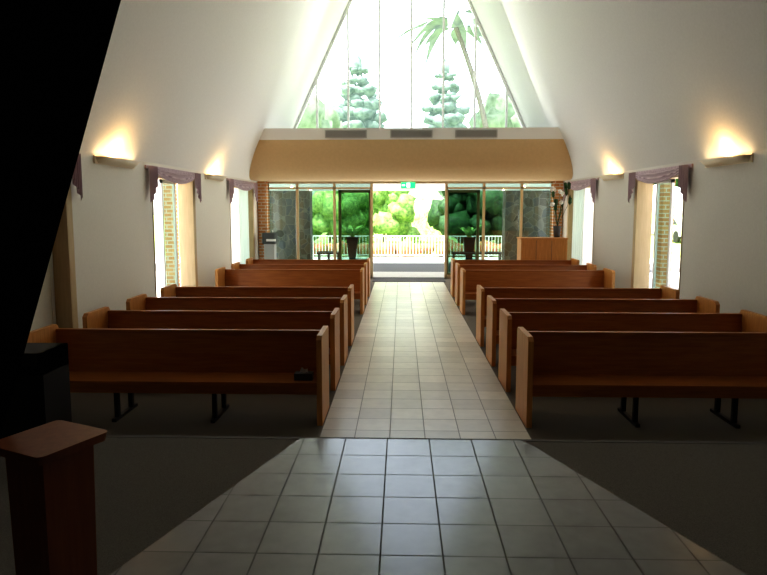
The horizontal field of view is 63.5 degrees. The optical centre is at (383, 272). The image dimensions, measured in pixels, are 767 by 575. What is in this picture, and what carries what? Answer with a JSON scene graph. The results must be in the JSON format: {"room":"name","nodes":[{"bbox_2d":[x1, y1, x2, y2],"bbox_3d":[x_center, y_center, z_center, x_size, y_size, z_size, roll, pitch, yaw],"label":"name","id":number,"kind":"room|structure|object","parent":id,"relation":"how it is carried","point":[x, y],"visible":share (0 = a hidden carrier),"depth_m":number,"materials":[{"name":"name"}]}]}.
{"room":"chapel interior","nodes":[
{"label":"chapel interior","id":0,"kind":"room"},
{"bbox_2d":[71,150,258,327],"bbox_3d":[-3.892,-0.165,7.791,0.270,2.700,20.300,0,6,2],"label":"wall","id":1,"kind":"structure","parent":0,"point":[113,218],"depth_m":8.94,"materials":[{"name":"paint"}]},
{"bbox_2d":[30,184,77,330],"bbox_3d":[-3.928,0.045,6.507,0.292,2.550,2.100,0,6,2],"label":"door","id":2,"kind":"structure","parent":1,"relation":"in","point":[57,303],"depth_m":7.42,"materials":[{"name":"wood"}]},
{"bbox_2d":[72,154,82,199],"bbox_3d":[-3.739,-1.028,6.338,0.114,0.580,2.480,0,6,2],"label":"curtain valance","id":3,"kind":"object","parent":1,"relation":"attached to","point":[77,175],"visible":0.06,"depth_m":7.48,"materials":[{"name":"fabric"}]},
{"bbox_2d":[93,155,139,168],"bbox_3d":[-3.634,-1.522,8.597,0.190,0.110,1.200,0,6,2],"label":"wall sconce","id":4,"kind":"object","parent":1,"relation":"attached to","point":[103,160],"visible":1,"depth_m":8.36,"materials":[{"name":"beige paint"}]},
{"bbox_2d":[145,165,201,201],"bbox_3d":[-3.608,-1.501,10.837,0.114,0.580,2.430,0,6,2],"label":"curtain valance","id":5,"kind":"object","parent":1,"relation":"attached to","point":[172,175],"visible":1,"depth_m":10.51,"materials":[{"name":"fabric"}]},
{"bbox_2d":[152,176,197,296],"bbox_3d":[-3.797,-0.428,11.005,0.292,2.550,2.050,0,6,2],"label":"window","id":6,"kind":"structure","parent":1,"relation":"in","point":[186,207],"depth_m":11.56,"materials":[{"name":"wood"}]},
{"bbox_2d":[205,174,225,181],"bbox_3d":[-3.502,-1.997,13.120,0.190,0.110,1.200,0,6,2],"label":"wall sconce","id":7,"kind":"object","parent":1,"relation":"attached to","point":[207,176],"visible":1,"depth_m":12.85,"materials":[{"name":"beige paint"}]},
{"bbox_2d":[226,178,257,202],"bbox_3d":[-3.474,-1.984,15.434,0.114,0.580,2.680,0,6,2],"label":"curtain valance","id":8,"kind":"object","parent":1,"relation":"attached to","point":[243,185],"visible":1,"depth_m":15.16,"materials":[{"name":"fabric"}]},
{"bbox_2d":[230,186,254,263],"bbox_3d":[-3.663,-0.911,15.603,0.292,2.550,2.300,0,6,2],"label":"window","id":9,"kind":"structure","parent":1,"relation":"in","point":[250,192],"depth_m":16.59,"materials":[{"name":"wood"}]},
{"bbox_2d":[231,188,249,263],"bbox_3d":[-3.631,-0.881,15.555,0.070,2.420,2.120,0,6,2],"label":"window pane","id":10,"kind":"object","parent":9,"relation":"hanging from","point":[239,204],"visible":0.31,"depth_m":15.64,"materials":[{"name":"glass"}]},
{"bbox_2d":[269,182,550,277],"bbox_3d":[0.712,-1.191,17.458,8.430,2.720,0.160,0,6,2],"label":"window","id":11,"kind":"structure","parent":1,"relation":"in","point":[310,220],"depth_m":17.43,"materials":[{"name":"clear glass"}]},
{"bbox_2d":[80,0,349,181],"bbox_3d":[-1.738,-6.270,7.600,4.371,9.483,21.320,0,6,2],"label":"ceiling","id":12,"kind":"structure","parent":0,"point":[196,85],"depth_m":10.56,"materials":[{"name":"paint"}]},
{"bbox_2d":[0,0,120,438],"bbox_3d":[-2.118,-0.243,2.601,2.755,3.360,0.100,0,6,2],"label":"stage curtain","id":13,"kind":"object","parent":12,"relation":"hanging from","point":[53,52],"visible":1,"depth_m":2.55,"materials":[{"name":"fabric"}]},
{"bbox_2d":[249,127,572,181],"bbox_3d":[0.704,-3.090,16.821,8.350,1.230,3.130,0,6,2],"label":"bulkhead","id":14,"kind":"object","parent":12,"relation":"attached to","point":[517,154],"visible":0.95,"depth_m":15.38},
{"bbox_2d":[325,130,366,137],"bbox_3d":[-0.926,-3.396,15.237,1.030,0.190,0.045,0,6,2],"label":"air vent","id":15,"kind":"object","parent":14,"relation":"attached to","point":[328,133],"visible":1,"depth_m":15.22,"materials":[{"name":"grey metal"}]},
{"bbox_2d":[401,181,415,188],"bbox_3d":[0.678,-2.393,17.029,0.410,0.200,0.063,0,6,2],"label":"exit sign","id":16,"kind":"object","parent":14,"relation":"attached to","point":[404,185],"visible":1,"depth_m":17.00,"materials":[{"name":"white paint"}]},
{"bbox_2d":[390,130,431,137],"bbox_3d":[0.683,-3.392,15.191,1.030,0.190,0.045,0,6,2],"label":"air vent","id":17,"kind":"object","parent":14,"relation":"attached to","point":[393,133],"visible":1,"depth_m":15.18,"materials":[{"name":"grey metal"}]},
{"bbox_2d":[455,129,497,137],"bbox_3d":[2.268,-3.387,15.145,1.030,0.190,0.045,0,6,2],"label":"air vent","id":18,"kind":"object","parent":14,"relation":"attached to","point":[486,133],"visible":1,"depth_m":15.13,"materials":[{"name":"grey metal"}]},
{"bbox_2d":[0,435,766,574],"bbox_3d":[0.239,1.845,1.184,8.980,0.483,6.982,0,6,2],"label":"floor","id":19,"kind":"structure","parent":0,"point":[713,494],"depth_m":3.88,"materials":[{"name":"carpet"}]},
{"bbox_2d":[1,343,71,438],"bbox_3d":[-2.944,0.885,4.348,1.350,0.770,0.330,0,6,2],"label":"digital piano","id":20,"kind":"object","parent":19,"relation":"on","point":[41,394],"visible":0.71,"depth_m":4.18,"materials":[{"name":"black"}]},
{"bbox_2d":[0,420,106,574],"bbox_3d":[-1.312,1.057,2.479,0.310,0.820,0.310,3,7,26],"label":"wooden pedestal","id":21,"kind":"object","parent":19,"relation":"on","point":[50,466],"visible":1,"depth_m":2.39,"materials":[{"name":"brown wood"}]},
{"bbox_2d":[110,438,746,574],"bbox_3d":[0.387,1.607,1.143,7.087,0.004,6.958,0,6,2],"label":"floor","id":22,"kind":"structure","parent":19,"relation":"on","point":[319,506],"depth_m":3.39,"materials":[{"name":"grey tile"}]},
{"bbox_2d":[294,0,524,127],"bbox_3d":[0.752,-7.731,17.977,7.196,7.758,0.100,0,6,2],"label":"gable window","id":23,"kind":"structure","parent":0,"point":[346,12],"depth_m":18.13,"materials":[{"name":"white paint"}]},
{"bbox_2d":[70,278,766,441],"bbox_3d":[0.528,0.941,11.134,8.980,0.200,13.030,0,6,2],"label":"floor","id":24,"kind":"structure","parent":0,"point":[176,414],"depth_m":5.95,"materials":[{"name":"carpet"}]},
{"bbox_2d":[27,324,328,425],"bbox_3d":[-1.937,0.964,5.972,2.770,0.835,0.560,0,6,2],"label":"pew","id":25,"kind":"object","parent":24,"relation":"on","point":[214,362],"visible":0.85,"depth_m":6.12,"materials":[{"name":"brown wood"}]},
{"bbox_2d":[294,367,313,380],"bbox_3d":[-0.746,0.947,5.815,0.170,0.116,0.100,0,6,2],"label":"tissue box","id":26,"kind":"object","parent":25,"relation":"on","point":[303,374],"visible":1,"depth_m":5.77,"materials":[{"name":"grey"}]},
{"bbox_2d":[82,307,339,390],"bbox_3d":[-1.905,0.849,7.066,2.770,0.835,0.560,0,6,2],"label":"pew","id":27,"kind":"object","parent":24,"relation":"on","point":[103,317],"visible":0.32,"depth_m":7.23,"materials":[{"name":"brown wood"}]},
{"bbox_2d":[126,294,347,365],"bbox_3d":[-1.873,0.736,8.139,2.770,0.835,0.560,0,6,2],"label":"pew","id":28,"kind":"object","parent":24,"relation":"on","point":[140,302],"visible":0.28,"depth_m":8.30,"materials":[{"name":"brown wood"}]},
{"bbox_2d":[160,284,353,345],"bbox_3d":[-1.841,0.619,9.252,2.770,0.835,0.560,0,6,2],"label":"pew","id":29,"kind":"object","parent":24,"relation":"on","point":[172,290],"visible":0.27,"depth_m":9.42,"materials":[{"name":"brown wood"}]},
{"bbox_2d":[258,181,269,258],"bbox_3d":[-3.333,-1.169,17.342,0.250,2.700,0.330,0,6,2],"label":"brick pillar","id":30,"kind":"structure","parent":24,"relation":"on","point":[263,186],"depth_m":17.15,"materials":[{"name":"brown brick"}]},
{"bbox_2d":[262,231,277,258],"bbox_3d":[-3.087,-0.457,16.947,0.370,1.367,0.430,0,6,2],"label":"fountain","id":31,"kind":"object","parent":24,"relation":"on","point":[269,240],"visible":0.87,"depth_m":16.83,"materials":[{"name":"grey"}]},
{"bbox_2d":[215,267,363,313],"bbox_3d":[-1.764,0.342,11.887,2.770,0.835,0.560,0,6,2],"label":"pew","id":32,"kind":"object","parent":24,"relation":"on","point":[224,277],"visible":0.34,"depth_m":12.05,"materials":[{"name":"brown wood"}]},
{"bbox_2d":[231,262,367,304],"bbox_3d":[-1.732,0.227,12.980,2.770,0.835,0.560,0,6,2],"label":"pew","id":33,"kind":"object","parent":24,"relation":"on","point":[237,265],"visible":0.25,"depth_m":13.14,"materials":[{"name":"brown wood"}]},
{"bbox_2d":[246,257,369,296],"bbox_3d":[-1.698,0.102,14.173,2.770,0.835,0.560,0,6,2],"label":"pew","id":34,"kind":"object","parent":24,"relation":"on","point":[251,260],"visible":0.22,"depth_m":14.34,"materials":[{"name":"brown wood"}]},
{"bbox_2d":[320,282,530,438],"bbox_3d":[0.528,0.840,11.123,1.840,0.004,13.030,0,6,2],"label":"floor","id":35,"kind":"structure","parent":24,"relation":"on","point":[414,367],"depth_m":7.26,"materials":[{"name":"beige tile"}]},
{"bbox_2d":[372,277,445,281],"bbox_3d":[0.697,0.206,17.072,1.960,0.014,0.940,0,6,2],"label":"door mat","id":36,"kind":"object","parent":35,"relation":"on","point":[376,279],"visible":1,"depth_m":17.04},
{"bbox_2d":[450,258,579,296],"bbox_3d":[2.940,0.116,14.040,2.790,0.835,0.560,0,6,2],"label":"pew","id":37,"kind":"object","parent":24,"relation":"on","point":[572,261],"visible":0.33,"depth_m":14.20,"materials":[{"name":"brown wood"}]},
{"bbox_2d":[455,263,596,305],"bbox_3d":[2.906,0.241,12.847,2.790,0.835,0.560,0,6,2],"label":"pew","id":38,"kind":"object","parent":24,"relation":"on","point":[588,266],"visible":0.28,"depth_m":13.01,"materials":[{"name":"brown wood"}]},
{"bbox_2d":[460,268,614,314],"bbox_3d":[2.874,0.356,11.753,2.790,0.835,0.560,0,6,2],"label":"pew","id":39,"kind":"object","parent":24,"relation":"on","point":[605,278],"visible":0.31,"depth_m":11.92,"materials":[{"name":"brown wood"}]},
{"bbox_2d":[516,237,568,259],"bbox_3d":[3.859,-0.215,15.155,1.140,1.260,0.540,0,6,2],"label":"cabinet","id":40,"kind":"object","parent":24,"relation":"on","point":[528,248],"visible":0.41,"depth_m":14.87,"materials":[{"name":"brown wood"}]},
{"bbox_2d":[550,182,571,236],"bbox_3d":[4.278,-1.524,15.079,0.557,1.348,0.423,0,6,2],"label":"flower arrangement","id":41,"kind":"object","parent":40,"relation":"on","point":[557,229],"visible":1,"depth_m":15.01,"materials":[{"name":"grey"}]},
{"bbox_2d":[550,181,562,236],"bbox_3d":[4.753,-1.145,17.109,0.250,2.700,0.330,0,6,2],"label":"brick pillar","id":42,"kind":"structure","parent":24,"relation":"on","point":[558,185],"depth_m":16.91,"materials":[{"name":"brown brick"}]},
{"bbox_2d":[476,285,679,346],"bbox_3d":[2.797,0.633,9.119,2.790,0.835,0.560,0,6,2],"label":"pew","id":43,"kind":"object","parent":24,"relation":"on","point":[664,292],"visible":0.34,"depth_m":9.28,"materials":[{"name":"brown wood"}]},
{"bbox_2d":[486,295,719,366],"bbox_3d":[2.764,0.750,8.005,2.790,0.835,0.560,0,6,2],"label":"pew","id":44,"kind":"object","parent":24,"relation":"on","point":[700,304],"visible":0.27,"depth_m":8.16,"materials":[{"name":"brown wood"}]},
{"bbox_2d":[498,308,766,391],"bbox_3d":[2.733,0.863,6.932,2.790,0.835,0.560,0,6,2],"label":"pew","id":45,"kind":"object","parent":24,"relation":"on","point":[746,320],"visible":0.27,"depth_m":7.09,"materials":[{"name":"brown wood"}]},
{"bbox_2d":[515,327,766,428],"bbox_3d":[2.701,0.978,5.838,2.790,0.835,0.560,0,6,2],"label":"pew","id":46,"kind":"object","parent":24,"relation":"on","point":[623,364],"visible":1,"depth_m":5.99,"materials":[{"name":"brown wood"}]},
{"bbox_2d":[470,0,766,179],"bbox_3d":[2.631,-6.257,7.474,4.371,9.483,21.320,0,6,2],"label":"ceiling","id":47,"kind":"structure","parent":0,"point":[626,85],"depth_m":10.03,"materials":[{"name":"paint"}]},
{"bbox_2d":[562,149,766,315],"bbox_3d":[4.755,-0.139,7.542,0.270,2.700,20.300,0,6,2],"label":"wall","id":48,"kind":"structure","parent":0,"point":[724,255],"depth_m":8.77,"materials":[{"name":"paint"}]},
{"bbox_2d":[566,185,594,263],"bbox_3d":[4.981,-0.885,15.354,0.292,2.550,2.300,0,6,2],"label":"window","id":49,"kind":"structure","parent":48,"relation":"in","point":[570,192],"depth_m":16.34,"materials":[{"name":"wood"}]},
{"bbox_2d":[571,188,593,264],"bbox_3d":[4.946,-0.855,15.308,0.070,2.420,2.120,0,6,2],"label":"sheer curtain","id":50,"kind":"object","parent":49,"relation":"hanging from","point":[583,206],"visible":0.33,"depth_m":15.36,"materials":[{"name":"fabric"}]},
{"bbox_2d":[563,178,598,202],"bbox_3d":[4.789,-1.959,15.196,0.114,0.580,2.680,0,6,2],"label":"curtain valance","id":51,"kind":"object","parent":48,"relation":"attached to","point":[581,184],"visible":0.77,"depth_m":14.61,"materials":[{"name":"fabric"}]},
{"bbox_2d":[599,173,623,180],"bbox_3d":[4.684,-1.973,12.884,0.190,0.110,1.200,0,6,2],"label":"wall sconce","id":52,"kind":"object","parent":48,"relation":"attached to","point":[621,175],"visible":1,"depth_m":12.61,"materials":[{"name":"beige paint"}]},
{"bbox_2d":[631,175,683,294],"bbox_3d":[4.847,-0.402,10.756,0.292,2.550,2.050,0,6,2],"label":"window","id":53,"kind":"structure","parent":48,"relation":"in","point":[643,200],"depth_m":11.29,"materials":[{"name":"wood"}]},
{"bbox_2d":[628,164,692,201],"bbox_3d":[4.655,-1.476,10.598,0.114,0.580,2.430,0,6,2],"label":"curtain valance","id":54,"kind":"object","parent":48,"relation":"attached to","point":[661,174],"visible":1,"depth_m":10.26,"materials":[{"name":"fabric"}]},
{"bbox_2d":[700,153,753,167],"bbox_3d":[4.552,-1.497,8.361,0.190,0.110,1.200,0,6,2],"label":"wall sconce","id":55,"kind":"object","parent":48,"relation":"attached to","point":[745,158],"visible":1,"depth_m":8.14,"materials":[{"name":"beige paint"}]},
{"label":"outside","id":56,"kind":"structure","parent":0,"visible":0},
{"bbox_2d":[154,215,681,296],"bbox_3d":[2.238,-5.165,69.807,160.000,0.280,180.000,0,6,2],"label":"ground","id":57,"kind":"structure","parent":56,"point":[676,246],"depth_m":29.38,"materials":[{"name":"white concrete"}]},
{"bbox_2d":[175,183,179,285],"bbox_3d":[-4.620,-0.918,13.518,0.220,3.000,0.220,0,6,2],"label":"brick pillar","id":58,"kind":"structure","parent":57,"relation":"on","point":[175,183],"depth_m":13.57,"materials":[{"name":"brick"}]},
{"bbox_2d":[178,191,443,242],"bbox_3d":[1.207,-3.060,35.849,26.722,4.318,3.070,0,6,2],"label":"hedge","id":59,"kind":"object","parent":57,"relation":"on","point":[434,194],"visible":0.02,"depth_m":35.17,"materials":[{"name":"green plant"}]},
{"bbox_2d":[297,95,342,127],"bbox_3d":[-5.861,-6.466,39.728,7.618,8.756,7.587,0,6,2],"label":"tree","id":60,"kind":"object","parent":57,"relation":"on","point":[328,117],"visible":0.05,"depth_m":36.79,"materials":[{"name":"green plant"}]},
{"bbox_2d":[332,53,387,127],"bbox_3d":[-2.597,-12.358,58.623,11.839,16.524,12.089,0,6,2],"label":"pine tree","id":61,"kind":"object","parent":57,"relation":"on","point":[363,112],"visible":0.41,"depth_m":57.41,"materials":[{"name":"green plant"}]},
{"bbox_2d":[373,191,420,242],"bbox_3d":[0.081,-2.598,28.624,3.236,3.283,2.788,4,7,32],"label":"shrub","id":62,"kind":"object","parent":57,"relation":"on","point":[393,211],"visible":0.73,"depth_m":27.80,"materials":[{"name":"green plant"}]},
{"bbox_2d":[373,237,443,256],"bbox_3d":[0.706,-0.957,25.733,18.136,1.005,1.359,0,6,2],"label":"flower bed","id":63,"kind":"object","parent":57,"relation":"on","point":[390,249],"visible":0.16,"depth_m":25.43,"materials":[{"name":"plant"}]},
{"bbox_2d":[156,257,678,278],"bbox_3d":[0.826,-0.207,21.345,18.000,0.050,7.370,0,6,2],"label":"floor","id":64,"kind":"structure","parent":57,"relation":"on","point":[382,266],"depth_m":20.65,"materials":[{"name":"concrete"}]},
{"bbox_2d":[373,235,444,256],"bbox_3d":[0.919,-1.024,24.712,18.037,0.870,0.050,0,6,2],"label":"porch railing","id":65,"kind":"object","parent":64,"relation":"on","point":[375,236],"visible":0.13,"depth_m":24.69,"materials":[{"name":"white metal"}]},
{"bbox_2d":[409,191,442,245],"bbox_3d":[1.873,-2.838,31.382,3.818,3.184,2.845,0,6,2],"label":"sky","id":66,"kind":"structure","parent":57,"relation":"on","point":[421,206],"depth_m":30.69,"materials":[{"name":"white"}]},
{"bbox_2d":[427,191,444,235],"bbox_3d":[3.986,-2.679,27.187,4.085,3.744,3.398,0,6,2],"label":"shrub","id":67,"kind":"object","parent":57,"relation":"on","point":[436,214],"visible":0.05,"depth_m":27.23,"materials":[{"name":"green plant"}]},
{"bbox_2d":[390,9,488,127],"bbox_3d":[4.308,-8.668,37.925,8.029,13.522,7.488,0,6,2],"label":"palm tree","id":68,"kind":"object","parent":57,"relation":"on","point":[455,19],"visible":0.72,"depth_m":37.84,"materials":[{"name":"green plant"}]},
{"bbox_2d":[421,59,470,197],"bbox_3d":[5.011,-11.691,57.242,10.135,15.488,8.656,0,6,2],"label":"pine tree","id":69,"kind":"object","parent":57,"relation":"on","point":[454,117],"visible":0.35,"depth_m":55.60,"materials":[{"name":"green plant"}]},
{"bbox_2d":[468,93,521,127],"bbox_3d":[9.118,-7.062,41.643,7.080,9.540,6.340,0,6,2],"label":"tree","id":70,"kind":"object","parent":57,"relation":"on","point":[494,104],"visible":0.23,"depth_m":39.92,"materials":[{"name":"green plant"}]},
{"bbox_2d":[652,217,681,241],"bbox_3d":[17.475,-2.527,36.444,1.760,1.392,4.300,0,6,2],"label":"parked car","id":71,"kind":"object","parent":57,"relation":"on","point":[677,223],"visible":0.27,"depth_m":35.15,"materials":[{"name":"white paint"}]},
{"bbox_2d":[670,179,675,282],"bbox_3d":[5.803,-0.839,12.770,0.220,3.000,0.220,0,6,2],"label":"brick pillar","id":72,"kind":"structure","parent":57,"relation":"on","point":[675,179],"depth_m":12.67,"materials":[{"name":"brick"}]},
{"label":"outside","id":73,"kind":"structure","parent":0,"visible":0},
{"bbox_2d":[373,184,444,190],"bbox_3d":[0.788,-2.827,19.748,14.000,0.505,4.300,0,6,2],"label":"porch roof","id":74,"kind":"structure","parent":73,"point":[376,187],"depth_m":18.61,"materials":[{"name":"white paint"}]}
]}

